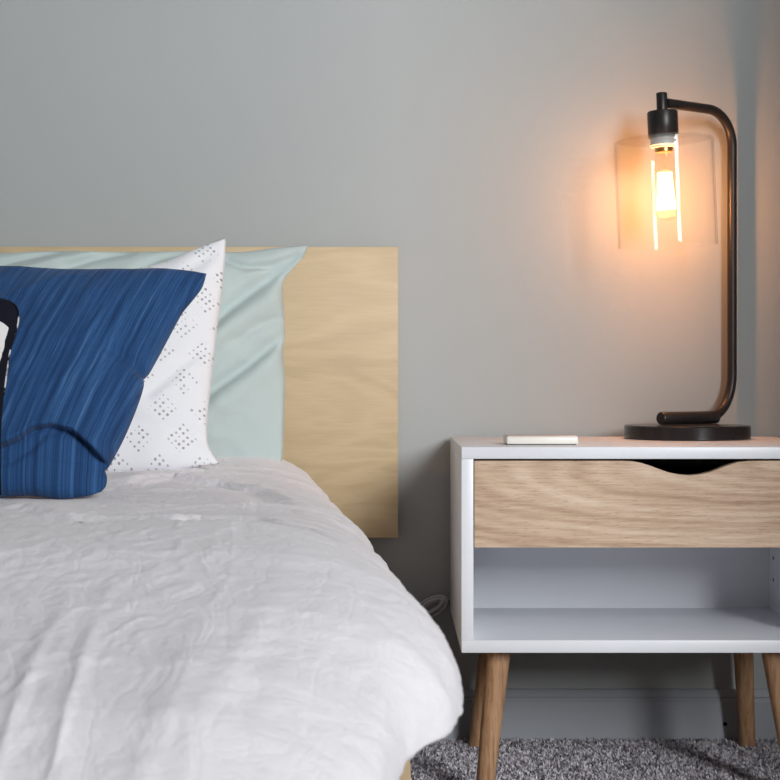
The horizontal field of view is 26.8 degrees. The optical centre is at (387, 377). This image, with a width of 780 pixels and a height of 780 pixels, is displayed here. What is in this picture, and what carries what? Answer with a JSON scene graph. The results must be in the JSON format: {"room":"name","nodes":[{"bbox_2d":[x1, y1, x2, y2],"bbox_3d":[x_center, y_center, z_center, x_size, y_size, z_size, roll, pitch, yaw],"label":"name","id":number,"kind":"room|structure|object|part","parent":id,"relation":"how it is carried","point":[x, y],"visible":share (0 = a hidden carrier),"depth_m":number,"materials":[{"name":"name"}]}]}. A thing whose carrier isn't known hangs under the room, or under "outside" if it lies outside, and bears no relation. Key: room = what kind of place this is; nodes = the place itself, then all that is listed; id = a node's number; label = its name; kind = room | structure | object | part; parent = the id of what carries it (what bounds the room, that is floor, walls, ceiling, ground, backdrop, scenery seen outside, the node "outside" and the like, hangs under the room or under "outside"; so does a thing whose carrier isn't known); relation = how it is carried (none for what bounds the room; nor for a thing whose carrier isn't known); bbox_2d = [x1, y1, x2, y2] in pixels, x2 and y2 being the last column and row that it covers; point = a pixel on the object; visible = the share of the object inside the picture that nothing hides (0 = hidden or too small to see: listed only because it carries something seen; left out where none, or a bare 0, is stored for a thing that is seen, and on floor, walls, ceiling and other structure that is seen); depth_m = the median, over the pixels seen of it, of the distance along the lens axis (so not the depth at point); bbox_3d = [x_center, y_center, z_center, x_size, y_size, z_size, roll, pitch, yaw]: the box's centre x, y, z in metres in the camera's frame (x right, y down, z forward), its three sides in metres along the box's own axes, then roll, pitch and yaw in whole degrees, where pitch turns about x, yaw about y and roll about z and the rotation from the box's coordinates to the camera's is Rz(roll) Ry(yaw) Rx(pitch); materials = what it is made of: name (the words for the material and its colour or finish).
{"room":"bedroom","nodes":[
{"label":"bedroom","id":0,"kind":"room"},
{"bbox_2d":[0,0,779,688],"bbox_3d":[0.500,-1.037,2.600,7.600,3.300,0.100,0,0,0],"label":"wall","id":1,"kind":"structure","parent":0,"point":[503,149],"depth_m":2.55,"materials":[{"name":"paint"}]},
{"bbox_2d":[420,595,449,617],"bbox_3d":[0.062,0.346,2.530,0.276,0.227,0.030,0,0,0],"label":"power cord","id":2,"kind":"object","parent":1,"relation":"attached to","point":[442,600],"visible":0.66,"depth_m":2.52,"materials":[{"name":"grey plastic"}]},
{"bbox_2d":[443,689,776,740],"bbox_3d":[-1.100,0.523,2.542,4.200,0.080,0.017,0,0,0],"label":"baseboard","id":3,"kind":"structure","parent":1,"relation":"attached to","point":[580,714],"depth_m":2.54,"materials":[{"name":"grey paint"}]},
{"bbox_3d":[0.500,0.593,0.225,7.600,0.060,4.850,0,0,0],"label":"floor","id":4,"kind":"structure","parent":0,"visible":0},
{"bbox_2d":[0,247,410,779],"bbox_3d":[-0.741,0.181,1.637,1.519,0.764,1.794,0,0,0],"label":"bed","id":5,"kind":"object","parent":4,"relation":"on","point":[340,348],"visible":0.16,"depth_m":2.52,"materials":[{"name":"brown wood"}]},
{"bbox_3d":[-0.742,0.022,2.526,1.516,0.447,0.018,0,0,0],"label":"headboard","id":6,"kind":"part","parent":5,"relation":"part of","materials":[{"name":"brown wood"}]},
{"bbox_3d":[0.006,0.396,1.628,0.025,0.135,1.776,0,0,0],"label":"rail","id":7,"kind":"part","parent":5,"relation":"part of","materials":[{"name":"brown wood"}]},
{"bbox_2d":[410,737,779,779],"bbox_3d":[0.422,0.559,2.166,1.168,0.010,0.754,0,0,0],"label":"carpet","id":8,"kind":"structure","parent":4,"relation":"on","point":[552,758],"depth_m":2.39,"materials":[{"name":"grey carpet"}]},
{"bbox_2d":[450,437,779,779],"bbox_3d":[0.345,0.328,2.342,0.497,0.474,0.386,0,0,0],"label":"nightstand","id":9,"kind":"object","parent":4,"relation":"on","point":[594,544],"visible":0.98,"depth_m":2.17,"materials":[{"name":"white laminate"}]},
{"bbox_3d":[0.104,0.225,2.342,0.016,0.237,0.386,0,0,0],"label":"panel","id":10,"kind":"part","parent":9,"relation":"part of","materials":[{"name":"white laminate"}]},
{"bbox_3d":[0.149,0.461,2.483,0.058,0.207,0.031,0,0,37],"label":"leg","id":11,"kind":"part","parent":9,"relation":"part of","materials":[{"name":"brown wood"}]},
{"bbox_3d":[0.140,0.461,2.188,0.055,0.207,0.031,0,0,-37],"label":"leg","id":12,"kind":"part","parent":9,"relation":"part of","materials":[{"name":"brown wood"}]},
{"bbox_2d":[503,434,577,444],"bbox_3d":[0.208,0.084,2.238,0.097,0.012,0.066,0,0,0],"label":"book","id":13,"kind":"object","parent":9,"relation":"on","point":[510,439],"visible":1,"depth_m":2.21,"materials":[{"name":"white paper"}]},
{"bbox_3d":[0.345,0.098,2.342,0.497,0.016,0.386,0,0,0],"label":"panel","id":14,"kind":"part","parent":9,"relation":"part of","materials":[{"name":"white laminate"}]},
{"bbox_3d":[0.345,0.352,2.342,0.497,0.017,0.386,0,0,0],"label":"panel","id":15,"kind":"part","parent":9,"relation":"part of","materials":[{"name":"white laminate"}]},
{"bbox_3d":[0.341,0.225,2.454,0.458,0.237,0.008,0,0,0],"label":"panel","id":16,"kind":"part","parent":9,"relation":"part of","materials":[{"name":"white laminate"}]},
{"bbox_3d":[0.341,0.165,2.158,0.455,0.114,0.016,0,0,0],"label":"drawer","id":17,"kind":"part","parent":9,"relation":"part of","materials":[{"name":"brown wood"}]},
{"bbox_2d":[618,92,750,440],"bbox_3d":[0.438,-0.167,2.444,0.202,0.515,0.187,0,0,0],"label":"table lamp","id":18,"kind":"object","parent":9,"relation":"on","point":[662,123],"visible":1,"depth_m":2.45,"materials":[{"name":"brown metal"}]},
{"bbox_3d":[0.408,-0.410,2.440,0.018,0.029,0.016,0,0,0],"label":"stem","id":19,"kind":"part","parent":18,"relation":"part of","materials":[{"name":"brown metal"}]},
{"bbox_2d":[647,109,678,148],"bbox_3d":[0.409,-0.369,2.440,0.047,0.056,0.045,0,0,0],"label":"socket","id":20,"kind":"object","parent":18,"relation":"attached to","point":[663,132],"depth_m":2.42,"materials":[{"name":"black metal"}]},
{"bbox_3d":[0.539,0.461,2.482,0.031,0.206,0.048,0,0,38],"label":"leg","id":21,"kind":"part","parent":9,"relation":"part of","materials":[{"name":"brown wood"}]},
{"bbox_3d":[0.528,0.461,2.189,0.061,0.208,0.031,0,0,23],"label":"leg","id":22,"kind":"part","parent":9,"relation":"part of","materials":[{"name":"brown wood"}]},
{"bbox_3d":[0.581,0.225,2.342,0.024,0.237,0.386,0,0,0],"label":"panel","id":23,"kind":"part","parent":9,"relation":"part of","materials":[{"name":"white laminate"}]},
{"bbox_3d":[-0.745,0.263,1.600,1.230,0.170,1.600,0,0,0],"label":"mattress","id":24,"kind":"object","parent":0,"visible":0},
{"bbox_2d":[0,456,462,779],"bbox_3d":[-0.739,0.261,1.553,1.567,0.328,1.840,0,0,0],"label":"duvet","id":25,"kind":"object","parent":24,"relation":"on","point":[226,620],"visible":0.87,"depth_m":0.89,"materials":[{"name":"white fabric"}]},
{"bbox_2d":[0,298,18,494],"bbox_3d":[-0.570,0.018,1.845,0.295,0.234,0.155,0,0,0],"label":"cushion","id":26,"kind":"object","parent":25,"relation":"on","point":[9,312],"visible":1,"depth_m":1.88,"materials":[{"name":"fabric"}]},
{"bbox_2d":[0,266,205,498],"bbox_3d":[-0.482,-0.001,1.983,0.503,0.286,0.237,0,0,0],"label":"cushion","id":27,"kind":"object","parent":25,"relation":"on","point":[86,343],"visible":0.99,"depth_m":1.96,"materials":[{"name":"fabric"}]},
{"bbox_2d":[0,245,308,460],"bbox_3d":[-0.460,-0.033,2.391,0.688,0.326,0.129,0,0,0],"label":"sage pillow","id":28,"kind":"object","parent":25,"relation":"on","point":[247,399],"visible":0.27,"depth_m":2.37,"materials":[{"name":"fabric"}]},
{"bbox_2d":[106,238,225,470],"bbox_3d":[-0.467,-0.031,2.246,0.489,0.337,0.146,0,0,-7],"label":"dotted pillow","id":29,"kind":"object","parent":25,"relation":"on","point":[167,429],"visible":0.3,"depth_m":2.22,"materials":[{"name":"white fabric"}]}
]}

